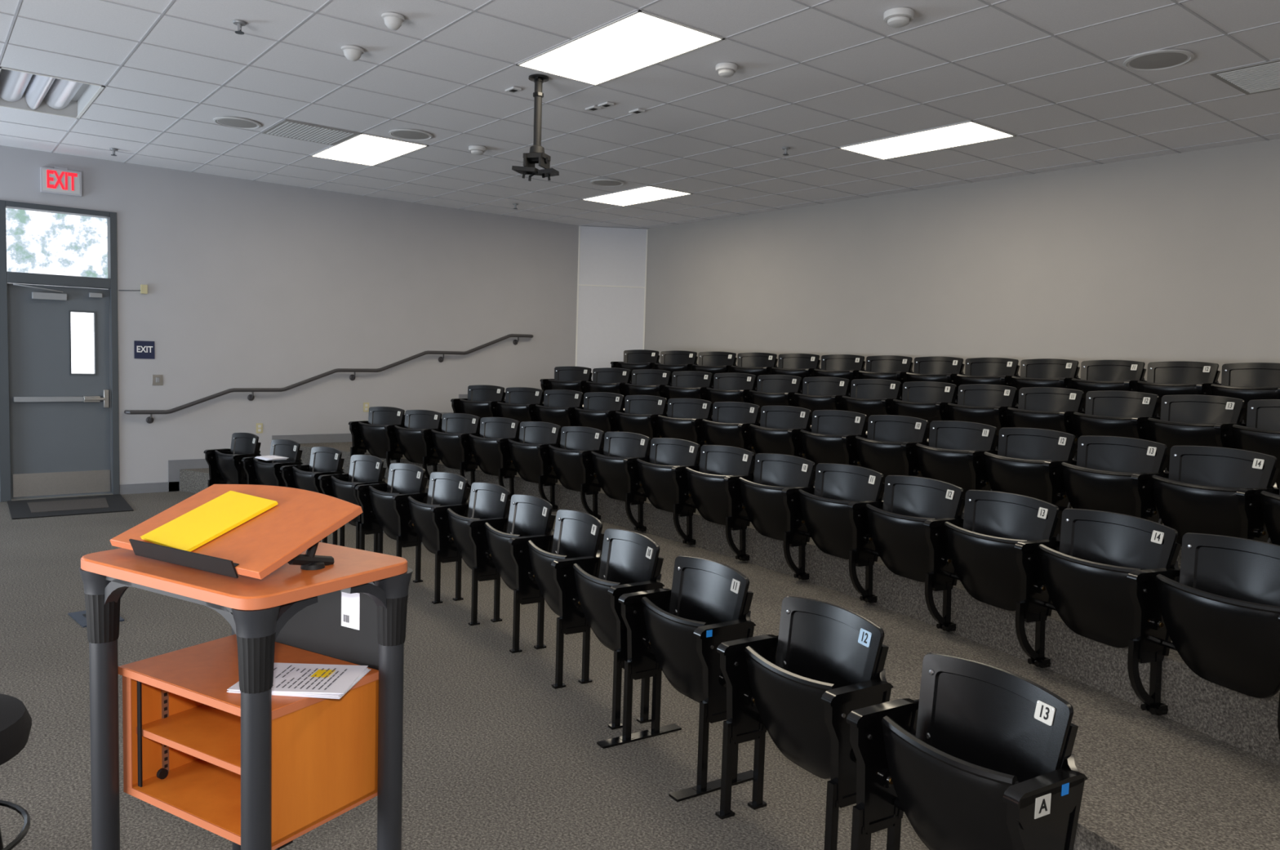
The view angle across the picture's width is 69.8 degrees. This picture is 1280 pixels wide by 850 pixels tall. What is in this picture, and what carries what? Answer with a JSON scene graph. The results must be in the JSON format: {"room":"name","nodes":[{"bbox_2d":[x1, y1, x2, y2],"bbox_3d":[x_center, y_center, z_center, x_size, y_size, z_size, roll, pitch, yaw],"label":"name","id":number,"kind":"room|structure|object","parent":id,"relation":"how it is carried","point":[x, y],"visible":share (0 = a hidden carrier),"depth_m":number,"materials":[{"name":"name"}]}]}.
{"room":"lecture hall","nodes":[
{"label":"lecture hall","id":0,"kind":"room"},
{"bbox_2d":[0,145,579,484],"bbox_3d":[-4.388,-0.977,9.911,10.750,3.310,0.150,-2,5,-39],"label":"wall","id":1,"kind":"structure","parent":0,"point":[251,283],"depth_m":10.23,"materials":[{"name":"paint"}]},
{"bbox_2d":[7,283,111,498],"bbox_3d":[-5.650,-0.322,8.954,0.835,2.043,0.045,-2,5,-39],"label":"leaf","id":2,"kind":"object","parent":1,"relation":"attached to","point":[46,437],"visible":0.96,"depth_m":8.89,"materials":[{"name":"paint"}]},
{"bbox_2d":[13,283,102,300],"bbox_3d":[-5.585,-1.266,8.819,0.730,0.132,0.102,-2,5,-39],"label":"door closer","id":3,"kind":"object","parent":2,"relation":"attached to","point":[41,295],"depth_m":8.77,"materials":[{"name":"grey metal"}]},
{"bbox_2d":[13,389,109,407],"bbox_3d":[-5.611,-0.255,8.915,0.785,0.180,0.075,-2,5,-39],"label":"bar","id":4,"kind":"object","parent":2,"relation":"attached to","point":[105,398],"visible":1,"depth_m":8.95,"materials":[{"name":"grey metal"}]},
{"bbox_2d":[13,469,110,497],"bbox_3d":[-5.660,0.570,9.001,0.810,0.220,0.005,-2,5,-39],"label":"kick plate","id":5,"kind":"object","parent":2,"relation":"attached to","point":[91,481],"visible":1,"depth_m":8.99,"materials":[{"name":"metal"}]},
{"bbox_2d":[71,311,93,373],"bbox_3d":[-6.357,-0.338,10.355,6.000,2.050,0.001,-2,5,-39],"label":"window","id":6,"kind":"structure","parent":2,"relation":"in","point":[82,323],"depth_m":10.35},
{"bbox_2d":[0,200,119,502],"bbox_3d":[-5.644,-0.692,8.913,0.990,2.810,0.160,-2,5,-39],"label":"frame","id":7,"kind":"object","parent":1,"relation":"attached to","point":[6,277],"visible":1,"depth_m":8.76,"materials":[{"name":"paint"}]},
{"bbox_2d":[40,165,81,196],"bbox_3d":[-5.514,-2.328,8.742,0.330,0.255,0.057,-2,5,-39],"label":"exit sign","id":8,"kind":"object","parent":1,"relation":"attached to","point":[57,180],"visible":1,"depth_m":8.72,"materials":[{"name":"grey"}]},
{"bbox_2d":[133,340,155,359],"bbox_3d":[-5.030,-0.763,9.315,0.185,0.180,0.009,-2,5,-39],"label":"wall sign","id":9,"kind":"object","parent":1,"relation":"attached to","point":[142,349],"visible":1,"depth_m":9.31,"materials":[{"name":"blue"}]},
{"bbox_2d":[0,394,505,502],"bbox_3d":[-4.744,0.185,9.635,9.800,1.012,0.012,-2,5,-39],"label":"baseboard","id":10,"kind":"structure","parent":1,"relation":"attached to","point":[174,465],"depth_m":9.62,"materials":[{"name":"rubber"}]},
{"bbox_2d":[124,333,533,423],"bbox_3d":[-3.290,-0.600,10.669,4.784,1.087,0.095,-2,5,-39],"label":"handrail","id":11,"kind":"object","parent":1,"relation":"attached to","point":[149,420],"visible":1,"depth_m":10.32,"materials":[{"name":"metal"}]},
{"bbox_2d":[0,490,928,849],"bbox_3d":[-0.666,1.194,5.204,10.900,0.100,12.447,-2,5,-39],"label":"floor","id":12,"kind":"structure","parent":0,"point":[495,756],"depth_m":3.68,"materials":[{"name":"carpet"}]},
{"bbox_2d":[0,693,31,849],"bbox_3d":[-1.879,1.029,2.381,0.510,0.572,0.510,-2,5,-39],"label":"stool","id":13,"kind":"object","parent":12,"relation":"on","point":[15,721],"visible":1,"depth_m":2.43,"materials":[{"name":"black fabric"}]},
{"bbox_2d":[7,493,133,519],"bbox_3d":[-5.292,0.750,8.530,0.980,0.013,1.040,-2,5,-39],"label":"door mat","id":14,"kind":"object","parent":12,"relation":"on","point":[77,505],"visible":1,"depth_m":8.45,"materials":[{"name":"black rubber"}]},
{"bbox_2d":[204,432,261,487],"bbox_3d":[-3.613,0.455,8.171,0.568,0.758,0.290,5,5,39],"label":"seat","id":15,"kind":"object","parent":12,"relation":"on","point":[225,464],"visible":0.71,"depth_m":8.19,"materials":[{"name":"black plastic"}]},
{"bbox_2d":[79,484,413,849],"bbox_3d":[-0.927,0.757,2.174,0.639,1.199,0.466,4,5,30],"label":"wooden lectern","id":16,"kind":"object","parent":12,"relation":"on","point":[260,735],"visible":1,"depth_m":2.10,"materials":[{"name":"laminate"}]},
{"bbox_2d":[241,439,302,486],"bbox_3d":[-3.064,0.507,7.681,0.568,0.758,0.290,5,6,40],"label":"seat","id":17,"kind":"object","parent":12,"relation":"on","point":[264,469],"visible":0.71,"depth_m":7.67,"materials":[{"name":"black plastic"}]},
{"bbox_2d":[280,446,345,545],"bbox_3d":[-2.557,0.559,7.199,0.568,0.758,0.290,6,6,42],"label":"seat","id":18,"kind":"object","parent":12,"relation":"on","point":[324,460],"visible":0.53,"depth_m":7.23,"materials":[{"name":"black plastic"}]},
{"bbox_2d":[318,454,386,552],"bbox_3d":[-2.098,0.607,6.729,0.568,0.758,0.290,6,6,44],"label":"seat","id":19,"kind":"object","parent":12,"relation":"on","point":[363,468],"visible":0.56,"depth_m":6.76,"materials":[{"name":"black plastic"}]},
{"bbox_2d":[355,462,427,553],"bbox_3d":[-1.709,0.650,6.309,0.290,0.758,0.519,-2,6,-44],"label":"seat","id":20,"kind":"object","parent":12,"relation":"on","point":[379,514],"visible":0.81,"depth_m":6.37,"materials":[{"name":"black plastic"}]},
{"bbox_2d":[391,471,471,582],"bbox_3d":[-1.357,0.690,5.920,0.290,0.758,0.576,-2,6,-42],"label":"seat","id":21,"kind":"object","parent":12,"relation":"on","point":[416,526],"visible":0.8,"depth_m":5.99,"materials":[{"name":"black plastic"}]},
{"bbox_2d":[430,481,511,604],"bbox_3d":[-1.020,0.731,5.497,0.290,0.758,0.576,-1,5,-38],"label":"seat","id":22,"kind":"object","parent":12,"relation":"on","point":[487,500],"visible":0.67,"depth_m":5.59,"materials":[{"name":"black plastic"}]},
{"bbox_2d":[466,493,555,626],"bbox_3d":[-0.724,0.772,5.065,0.290,0.758,0.576,-1,5,-35],"label":"seat","id":23,"kind":"object","parent":12,"relation":"on","point":[528,514],"visible":0.77,"depth_m":5.16,"materials":[{"name":"black plastic"}]},
{"bbox_2d":[508,509,604,653],"bbox_3d":[-0.431,0.815,4.602,0.290,0.758,0.576,-1,5,-32],"label":"seat","id":24,"kind":"object","parent":12,"relation":"on","point":[575,533],"visible":0.77,"depth_m":4.70,"materials":[{"name":"black plastic"}]},
{"bbox_2d":[551,528,664,729],"bbox_3d":[-0.152,0.861,4.093,0.290,0.758,0.625,-1,5,-32],"label":"seat","id":25,"kind":"object","parent":12,"relation":"on","point":[590,588],"visible":0.86,"depth_m":4.10,"materials":[{"name":"black plastic"}]},
{"bbox_2d":[596,555,755,801],"bbox_3d":[0.149,0.913,3.507,0.380,0.758,0.568,-1,5,-33],"label":"seat","id":26,"kind":"object","parent":12,"relation":"on","point":[677,632],"visible":0.91,"depth_m":3.52,"materials":[{"name":"black plastic"}]},
{"bbox_2d":[179,441,1279,849],"bbox_3d":[0.881,0.647,6.390,6.677,0.911,12.145,-2,5,-39],"label":"tiers","id":27,"kind":"object","parent":12,"relation":"on","point":[1202,774],"visible":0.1,"depth_m":3.65,"materials":[{"name":"carpet"}]},
{"bbox_2d":[348,406,404,458],"bbox_3d":[-2.672,0.175,9.343,0.586,0.716,0.290,5,5,34],"label":"seat","id":28,"kind":"object","parent":27,"relation":"on","point":[370,435],"visible":0.84,"depth_m":9.37,"materials":[{"name":"black plastic"}]},
{"bbox_2d":[384,409,442,470],"bbox_3d":[-2.232,0.212,9.023,0.616,0.716,0.290,5,5,37],"label":"seat","id":29,"kind":"object","parent":27,"relation":"on","point":[406,439],"visible":0.81,"depth_m":9.05,"materials":[{"name":"black plastic"}]},
{"bbox_2d":[420,413,479,480],"bbox_3d":[-1.794,0.251,8.674,0.616,0.716,0.290,5,5,39],"label":"seat","id":30,"kind":"object","parent":27,"relation":"on","point":[442,443],"visible":0.86,"depth_m":8.71,"materials":[{"name":"black plastic"}]},
{"bbox_2d":[450,384,505,422],"bbox_3d":[-1.775,-0.080,10.070,0.586,0.716,0.290,5,5,33],"label":"seat","id":31,"kind":"object","parent":27,"relation":"on","point":[477,404],"visible":0.59,"depth_m":10.09,"materials":[{"name":"black plastic"}]},
{"bbox_2d":[457,417,519,492],"bbox_3d":[-1.372,0.291,8.307,0.616,0.716,0.290,6,6,42],"label":"seat","id":32,"kind":"object","parent":27,"relation":"on","point":[480,449],"visible":0.78,"depth_m":8.34,"materials":[{"name":"black plastic"}]},
{"bbox_2d":[488,386,544,426],"bbox_3d":[-1.329,-0.043,9.759,0.616,0.716,0.290,5,5,36],"label":"seat","id":33,"kind":"object","parent":27,"relation":"on","point":[515,402],"visible":0.52,"depth_m":9.77,"materials":[{"name":"black plastic"}]},
{"bbox_2d":[496,421,560,499],"bbox_3d":[-0.966,0.332,7.923,0.616,0.716,0.290,6,6,44],"label":"seat","id":34,"kind":"object","parent":27,"relation":"on","point":[519,455],"visible":0.84,"depth_m":7.96,"materials":[{"name":"black plastic"}]},
{"bbox_2d":[525,389,583,431],"bbox_3d":[-0.885,-0.004,9.418,0.616,0.716,0.290,5,5,38],"label":"seat","id":35,"kind":"object","parent":27,"relation":"on","point":[552,410],"visible":0.62,"depth_m":9.43,"materials":[{"name":"black plastic"}]},
{"bbox_2d":[539,365,592,401],"bbox_3d":[-0.874,-0.336,10.821,0.586,0.716,0.290,4,5,32],"label":"seat","id":36,"kind":"object","parent":27,"relation":"on","point":[567,377],"visible":0.51,"depth_m":10.85,"materials":[{"name":"black plastic"}]},
{"bbox_2d":[536,426,604,510],"bbox_3d":[-0.577,0.373,7.521,0.290,0.716,0.616,-2,6,-43],"label":"seat","id":37,"kind":"object","parent":27,"relation":"on","point":[561,461],"visible":0.84,"depth_m":7.57,"materials":[{"name":"black plastic"}]},
{"bbox_2d":[564,391,625,437],"bbox_3d":[-0.457,0.035,9.058,0.616,0.716,0.290,5,6,41],"label":"seat","id":38,"kind":"object","parent":27,"relation":"on","point":[592,414],"visible":0.66,"depth_m":9.06,"materials":[{"name":"black plastic"}]},
{"bbox_2d":[577,367,631,404],"bbox_3d":[-0.421,-0.299,10.520,0.616,0.716,0.290,5,5,35],"label":"seat","id":39,"kind":"object","parent":27,"relation":"on","point":[606,380],"visible":0.57,"depth_m":10.54,"materials":[{"name":"black plastic"}]},
{"bbox_2d":[578,431,650,519],"bbox_3d":[-0.205,0.416,7.103,0.290,0.716,0.616,-2,6,-41],"label":"seat","id":40,"kind":"object","parent":27,"relation":"on","point":[604,468],"visible":0.8,"depth_m":7.15,"materials":[{"name":"black plastic"}]},
{"bbox_2d":[610,349,660,382],"bbox_3d":[-0.066,-0.582,11.500,0.586,0.732,0.290,5,5,34],"label":"seat","id":41,"kind":"object","parent":27,"relation":"on","point":[633,359],"visible":0.54,"depth_m":11.53,"materials":[{"name":"black plastic"}]},
{"bbox_2d":[604,395,667,443],"bbox_3d":[-0.047,0.076,8.678,0.616,0.716,0.290,6,6,44],"label":"seat","id":42,"kind":"object","parent":27,"relation":"on","point":[633,418],"visible":0.7,"depth_m":8.69,"materials":[{"name":"black plastic"}]},
{"bbox_2d":[616,368,671,400],"bbox_3d":[0.029,-0.261,10.188,0.616,0.716,0.290,5,5,37],"label":"seat","id":43,"kind":"object","parent":27,"relation":"on","point":[644,381],"visible":0.52,"depth_m":10.21,"materials":[{"name":"black plastic"}]},
{"bbox_2d":[623,437,700,531],"bbox_3d":[0.148,0.458,6.669,0.290,0.716,0.616,-2,5,-38],"label":"seat","id":44,"kind":"object","parent":27,"relation":"on","point":[651,477],"visible":0.88,"depth_m":6.71,"materials":[{"name":"black plastic"}]},
{"bbox_2d":[646,350,697,384],"bbox_3d":[0.375,-0.544,11.180,0.616,0.732,0.290,5,5,37],"label":"seat","id":45,"kind":"object","parent":27,"relation":"on","point":[672,361],"visible":0.55,"depth_m":11.20,"materials":[{"name":"black plastic"}]},
{"bbox_2d":[647,398,712,444],"bbox_3d":[0.346,0.117,8.280,0.290,0.716,0.616,-2,6,-43],"label":"seat","id":46,"kind":"object","parent":27,"relation":"on","point":[677,424],"visible":0.72,"depth_m":8.29,"materials":[{"name":"black plastic"}]},
{"bbox_2d":[656,370,713,413],"bbox_3d":[0.462,-0.222,9.835,0.616,0.716,0.290,5,5,40],"label":"seat","id":47,"kind":"object","parent":27,"relation":"on","point":[685,384],"visible":0.6,"depth_m":9.86,"materials":[{"name":"black plastic"}]},
{"bbox_2d":[684,351,737,386],"bbox_3d":[0.814,-0.505,10.832,0.616,0.732,0.290,5,5,39],"label":"seat","id":48,"kind":"object","parent":27,"relation":"on","point":[713,362],"visible":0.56,"depth_m":10.85,"materials":[{"name":"black plastic"}]},
{"bbox_2d":[671,444,755,545],"bbox_3d":[0.482,0.502,6.220,0.290,0.716,0.616,-1,5,-36],"label":"seat","id":49,"kind":"object","parent":27,"relation":"on","point":[701,486],"visible":0.84,"depth_m":6.26,"materials":[{"name":"black plastic"}]},
{"bbox_2d":[691,401,760,451],"bbox_3d":[0.720,0.160,7.865,0.290,0.716,0.616,-2,6,-41],"label":"seat","id":50,"kind":"object","parent":27,"relation":"on","point":[722,428],"visible":0.65,"depth_m":7.87,"materials":[{"name":"black plastic"}]},
{"bbox_2d":[697,373,757,415],"bbox_3d":[0.878,-0.182,9.462,0.616,0.716,0.290,6,6,43],"label":"seat","id":51,"kind":"object","parent":27,"relation":"on","point":[726,387],"visible":0.58,"depth_m":9.48,"materials":[{"name":"black plastic"}]},
{"bbox_2d":[723,352,777,388],"bbox_3d":[1.238,-0.465,10.467,0.616,0.732,0.290,5,6,42],"label":"seat","id":52,"kind":"object","parent":27,"relation":"on","point":[753,363],"visible":0.42,"depth_m":10.48,"materials":[{"name":"black plastic"}]},
{"bbox_2d":[723,453,815,560],"bbox_3d":[0.796,0.545,5.758,0.290,0.716,0.616,-1,5,-33],"label":"seat","id":53,"kind":"object","parent":27,"relation":"on","point":[757,498],"visible":0.85,"depth_m":5.79,"materials":[{"name":"black plastic"}]},
{"bbox_2d":[739,374,802,420],"bbox_3d":[1.275,-0.140,9.068,0.290,0.716,0.616,-2,6,-44],"label":"seat","id":54,"kind":"object","parent":27,"relation":"on","point":[771,389],"visible":0.53,"depth_m":9.07,"materials":[{"name":"black plastic"}]},
{"bbox_2d":[737,405,812,460],"bbox_3d":[1.074,0.202,7.433,0.290,0.716,0.616,-2,5,-38],"label":"seat","id":55,"kind":"object","parent":27,"relation":"on","point":[770,434],"visible":0.7,"depth_m":7.44,"materials":[{"name":"black plastic"}]},
{"bbox_2d":[763,353,820,391],"bbox_3d":[1.646,-0.424,10.084,0.616,0.732,0.290,6,6,44],"label":"seat","id":56,"kind":"object","parent":27,"relation":"on","point":[790,364],"visible":0.42,"depth_m":10.10,"materials":[{"name":"black plastic"}]},
{"bbox_2d":[784,376,851,425],"bbox_3d":[1.652,-0.098,8.656,0.290,0.716,0.616,-2,6,-41],"label":"seat","id":57,"kind":"object","parent":27,"relation":"on","point":[817,392],"visible":0.56,"depth_m":8.65,"materials":[{"name":"black plastic"}]},
{"bbox_2d":[787,409,868,470],"bbox_3d":[1.408,0.245,6.984,0.290,0.716,0.616,-1,5,-36],"label":"seat","id":58,"kind":"object","parent":27,"relation":"on","point":[822,442],"visible":0.73,"depth_m":6.98,"materials":[{"name":"black plastic"}]},
{"bbox_2d":[781,462,884,579],"bbox_3d":[1.090,0.589,5.282,0.290,0.716,0.616,-1,5,-31],"label":"seat","id":59,"kind":"object","parent":27,"relation":"on","point":[820,512],"visible":0.78,"depth_m":5.31,"materials":[{"name":"black plastic"}]},
{"bbox_2d":[804,354,865,395],"bbox_3d":[2.038,-0.383,9.684,0.290,0.732,0.616,-2,6,-43],"label":"seat","id":60,"kind":"object","parent":27,"relation":"on","point":[839,366],"visible":0.48,"depth_m":9.70,"materials":[{"name":"black plastic"}]},
{"bbox_2d":[831,378,902,434],"bbox_3d":[2.008,-0.056,8.226,0.290,0.716,0.616,-2,5,-38],"label":"seat","id":61,"kind":"object","parent":27,"relation":"on","point":[866,396],"visible":0.59,"depth_m":8.22,"materials":[{"name":"black plastic"}]},
{"bbox_2d":[848,355,913,381],"bbox_3d":[2.412,-0.341,9.269,0.290,0.732,0.616,-2,6,-41],"label":"seat","id":62,"kind":"object","parent":27,"relation":"on","point":[878,366],"visible":0.46,"depth_m":9.29,"materials":[{"name":"black plastic"}]},
{"bbox_2d":[841,414,929,483],"bbox_3d":[1.721,0.289,6.522,0.290,0.716,0.616,-1,5,-33],"label":"seat","id":63,"kind":"object","parent":27,"relation":"on","point":[881,450],"visible":0.7,"depth_m":6.51,"materials":[{"name":"black plastic"}]},
{"bbox_2d":[847,475,964,603],"bbox_3d":[1.364,0.634,4.794,0.290,0.716,0.616,0,5,-28],"label":"seat","id":64,"kind":"object","parent":27,"relation":"on","point":[891,528],"visible":0.86,"depth_m":4.82,"materials":[{"name":"black plastic"}]},
{"bbox_2d":[881,381,958,440],"bbox_3d":[2.343,-0.013,7.779,0.290,0.716,0.616,-1,5,-36],"label":"seat","id":65,"kind":"object","parent":27,"relation":"on","point":[919,399],"visible":0.62,"depth_m":7.77,"materials":[{"name":"black plastic"}]},
{"bbox_2d":[896,355,964,398],"bbox_3d":[2.769,-0.298,8.838,0.290,0.732,0.616,-2,5,-39],"label":"seat","id":66,"kind":"object","parent":27,"relation":"on","point":[934,368],"visible":0.53,"depth_m":8.86,"materials":[{"name":"black plastic"}]},
{"bbox_2d":[901,420,999,498],"bbox_3d":[2.013,0.333,6.045,0.290,0.716,0.616,-1,5,-30],"label":"seat","id":67,"kind":"object","parent":27,"relation":"on","point":[944,457],"visible":0.71,"depth_m":6.03,"materials":[{"name":"black plastic"}]},
{"bbox_2d":[935,383,1018,435],"bbox_3d":[2.656,0.031,7.316,0.290,0.716,0.616,-1,5,-33],"label":"seat","id":68,"kind":"object","parent":27,"relation":"on","point":[976,402],"visible":0.52,"depth_m":7.31,"materials":[{"name":"black plastic"}]},
{"bbox_2d":[946,357,1019,402],"bbox_3d":[3.107,-0.255,8.392,0.290,0.732,0.616,-1,5,-36],"label":"seat","id":69,"kind":"object","parent":27,"relation":"on","point":[987,371],"visible":0.5,"depth_m":8.41,"materials":[{"name":"black plastic"}]},
{"bbox_2d":[923,489,1061,631],"bbox_3d":[1.615,0.678,4.295,0.290,0.716,0.616,0,5,-26],"label":"seat","id":70,"kind":"object","parent":27,"relation":"on","point":[975,548],"visible":0.87,"depth_m":4.31,"materials":[{"name":"black plastic"}]},
{"bbox_2d":[967,427,1077,502],"bbox_3d":[2.282,0.378,5.555,0.290,0.716,0.616,0,5,-28],"label":"seat","id":71,"kind":"object","parent":27,"relation":"on","point":[1017,467],"visible":0.73,"depth_m":5.54,"materials":[{"name":"black plastic"}]},
{"bbox_2d":[994,386,1085,450],"bbox_3d":[2.946,0.075,6.839,0.290,0.716,0.616,-1,5,-30],"label":"seat","id":72,"kind":"object","parent":27,"relation":"on","point":[1038,407],"visible":0.59,"depth_m":6.84,"materials":[{"name":"black plastic"}]},
{"bbox_2d":[1000,358,1079,403],"bbox_3d":[3.426,-0.211,7.933,0.290,0.732,0.616,-1,5,-34],"label":"seat","id":73,"kind":"object","parent":27,"relation":"on","point":[1037,372],"visible":0.48,"depth_m":7.94,"materials":[{"name":"black plastic"}]},
{"bbox_2d":[1013,508,1182,667],"bbox_3d":[1.846,0.723,3.785,0.290,0.716,0.616,0,5,-23],"label":"seat","id":74,"kind":"object","parent":27,"relation":"on","point":[1081,575],"visible":0.88,"depth_m":3.79,"materials":[{"name":"black plastic"}]},
{"bbox_2d":[1059,360,1146,411],"bbox_3d":[3.726,-0.167,7.461,0.290,0.732,0.616,-1,5,-31],"label":"seat","id":75,"kind":"object","parent":27,"relation":"on","point":[1095,375],"visible":0.44,"depth_m":7.46,"materials":[{"name":"black plastic"}]},
{"bbox_2d":[1043,435,1169,539],"bbox_3d":[2.528,0.422,5.054,0.290,0.716,0.616,0,5,-25],"label":"seat","id":76,"kind":"object","parent":27,"relation":"on","point":[1100,479],"visible":0.71,"depth_m":5.04,"materials":[{"name":"black plastic"}]},
{"bbox_2d":[1058,390,1160,460],"bbox_3d":[3.212,0.119,6.348,0.290,0.716,0.616,0,5,-27],"label":"seat","id":77,"kind":"object","parent":27,"relation":"on","point":[1107,412],"visible":0.65,"depth_m":6.34,"materials":[{"name":"black plastic"}]},
{"bbox_2d":[1124,360,1220,417],"bbox_3d":[4.005,-0.123,6.976,0.290,0.732,0.616,-1,5,-29],"label":"seat","id":78,"kind":"object","parent":27,"relation":"on","point":[1169,377],"visible":0.44,"depth_m":6.96,"materials":[{"name":"black plastic"}]},
{"bbox_2d":[1131,394,1246,471],"bbox_3d":[3.454,0.164,5.845,0.290,0.716,0.616,0,5,-25],"label":"seat","id":79,"kind":"object","parent":27,"relation":"on","point":[1185,420],"visible":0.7,"depth_m":5.83,"materials":[{"name":"black plastic"}]},
{"bbox_2d":[1127,532,1279,738],"bbox_3d":[2.062,0.769,3.244,0.290,0.716,0.664,0,4,-21],"label":"seat","id":80,"kind":"object","parent":27,"relation":"on","point":[1220,611],"visible":1,"depth_m":3.29,"materials":[{"name":"black plastic"}]},
{"bbox_2d":[1130,445,1279,546],"bbox_3d":[2.751,0.467,4.541,0.290,0.716,0.616,0,5,-23],"label":"seat","id":81,"kind":"object","parent":27,"relation":"on","point":[1197,493],"visible":0.79,"depth_m":4.52,"materials":[{"name":"black plastic"}]},
{"bbox_2d":[1195,362,1279,423],"bbox_3d":[4.264,-0.079,6.481,0.290,0.732,0.616,0,5,-27],"label":"seat","id":82,"kind":"object","parent":27,"relation":"on","point":[1246,381],"visible":0.51,"depth_m":6.50,"materials":[{"name":"black plastic"}]},
{"bbox_2d":[1213,399,1279,488],"bbox_3d":[3.671,0.208,5.330,0.290,0.716,0.616,0,5,-22],"label":"seat","id":83,"kind":"object","parent":27,"relation":"on","point":[1260,433],"visible":0.58,"depth_m":5.43,"materials":[{"name":"black plastic"}]},
{"bbox_2d":[1235,482,1279,545],"bbox_3d":[2.959,0.513,3.997,0.290,0.716,0.664,0,4,-20],"label":"seat","id":84,"kind":"object","parent":27,"relation":"on","point":[1259,508],"visible":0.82,"depth_m":4.20,"materials":[{"name":"black plastic"}]},
{"bbox_2d":[715,595,893,849],"bbox_3d":[0.516,0.967,2.932,0.290,0.758,0.568,-1,5,-32],"label":"seat","id":85,"kind":"object","parent":12,"relation":"on","point":[800,685],"visible":0.95,"depth_m":2.93,"materials":[{"name":"black plastic"}]},
{"bbox_2d":[846,652,1087,849],"bbox_3d":[0.819,1.019,2.359,0.290,0.758,0.568,-1,5,-31],"label":"seat","id":86,"kind":"object","parent":12,"relation":"on","point":[983,758],"visible":1,"depth_m":2.35,"materials":[{"name":"black plastic"}]},
{"bbox_2d":[576,226,648,380],"bbox_3d":[-0.399,-1.508,12.632,0.800,2.393,0.507,-2,5,-39],"label":"wall","id":87,"kind":"structure","parent":0,"point":[611,318],"depth_m":12.61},
{"bbox_2d":[575,226,648,366],"bbox_3d":[-0.399,-1.512,12.626,0.947,2.365,0.008,1,4,-6],"label":"trim","id":88,"kind":"structure","parent":87,"relation":"attached to","point":[578,284],"depth_m":12.60,"materials":[{"name":"white"}]},
{"bbox_2d":[0,0,1279,228],"bbox_3d":[-0.559,-2.252,4.951,10.900,0.195,12.447,-2,5,-39],"label":"ceiling","id":89,"kind":"structure","parent":0,"point":[809,33],"depth_m":6.09,"materials":[{"name":"tile"}]},
{"bbox_2d":[0,66,105,119],"bbox_3d":[-4.333,-2.460,6.651,0.610,0.143,1.230,-2,5,-39],"label":"recessed light","id":90,"kind":"object","parent":89,"relation":"in","point":[31,91],"visible":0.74,"depth_m":6.82,"materials":[{"name":"white"}]},
{"bbox_2d":[213,116,261,128],"bbox_3d":[-3.199,-2.397,7.290,0.350,0.012,0.350,-2,5,-39],"label":"ceiling speaker","id":91,"kind":"object","parent":89,"relation":"in","point":[232,122],"depth_m":7.26},
{"bbox_2d":[262,119,359,145],"bbox_3d":[-2.713,-2.402,7.559,0.600,0.010,0.600,-2,5,-39],"label":"ceiling vent","id":92,"kind":"object","parent":89,"relation":"in","point":[285,128],"visible":1,"depth_m":7.53,"materials":[{"name":"grey"}]},
{"bbox_2d":[310,133,428,165],"bbox_3d":[-2.430,-2.445,8.180,0.600,0.008,1.210,-2,5,-39],"label":"ceiling light panel","id":93,"kind":"object","parent":89,"relation":"in","point":[363,148],"depth_m":8.14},
{"bbox_2d":[388,128,432,140],"bbox_3d":[-1.873,-2.372,7.506,0.350,0.012,0.350,-2,5,-39],"label":"ceiling speaker","id":94,"kind":"object","parent":89,"relation":"in","point":[407,134],"depth_m":7.48},
{"bbox_2d":[511,74,559,181],"bbox_3d":[-0.656,-1.899,5.877,0.287,0.642,0.155,3,4,17],"label":"mount","id":95,"kind":"object","parent":89,"relation":"attached to","point":[536,154],"depth_m":5.85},
{"bbox_2d":[515,9,724,85],"bbox_3d":[-0.145,-2.164,5.328,0.600,0.008,1.210,-2,5,-39],"label":"ceiling light panel","id":96,"kind":"object","parent":89,"relation":"in","point":[638,40],"depth_m":5.26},
{"bbox_2d":[582,185,692,206],"bbox_3d":[-0.051,-2.510,10.079,0.600,0.008,1.210,-2,5,-39],"label":"ceiling light panel","id":97,"kind":"object","parent":89,"relation":"in","point":[645,193],"depth_m":10.04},
{"bbox_2d":[0,0,1279,228],"bbox_3d":[-0.561,-2.153,4.957,10.600,0.006,12.151,-2,5,-39],"label":"grid","id":98,"kind":"object","parent":89,"relation":"attached to","point":[1175,2],"depth_m":6.30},
{"bbox_2d":[883,7,914,27],"bbox_3d":[1.298,-2.036,4.605,0.150,0.060,0.150,-2,5,-39],"label":"smoke detector","id":99,"kind":"object","parent":89,"relation":"attached to","point":[897,17],"visible":1,"depth_m":4.56,"materials":[{"name":"grey"}]},
{"bbox_2d":[838,120,1016,159],"bbox_3d":[2.234,-2.230,7.227,0.600,0.008,1.210,-2,5,-39],"label":"ceiling light panel","id":100,"kind":"object","parent":89,"relation":"in","point":[969,132],"depth_m":7.18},
{"bbox_2d":[1123,48,1194,70],"bbox_3d":[2.919,-2.052,5.170,0.350,0.012,0.350,-2,5,-39],"label":"ceiling speaker","id":101,"kind":"object","parent":89,"relation":"in","point":[1168,58],"depth_m":5.14},
{"bbox_2d":[1208,58,1279,94],"bbox_3d":[3.755,-2.038,5.326,0.600,0.010,0.600,-2,5,-39],"label":"ceiling vent","id":102,"kind":"object","parent":89,"relation":"in","point":[1263,77],"visible":1,"depth_m":5.40,"materials":[{"name":"grey"}]},
{"bbox_2d":[644,137,1279,406],"bbox_3d":[3.586,-0.622,8.432,0.150,3.310,12.447,-2,5,-39],"label":"wall","id":103,"kind":"structure","parent":0,"point":[1172,256],"depth_m":8.49,"materials":[{"name":"paint"}]},
{"label":"outside","id":104,"kind":"structure","parent":0,"visible":0},
{"bbox_2d":[5,208,107,288],"bbox_3d":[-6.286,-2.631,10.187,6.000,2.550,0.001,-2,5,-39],"label":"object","id":105,"kind":"object","parent":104,"point":[37,242],"visible":0.02,"depth_m":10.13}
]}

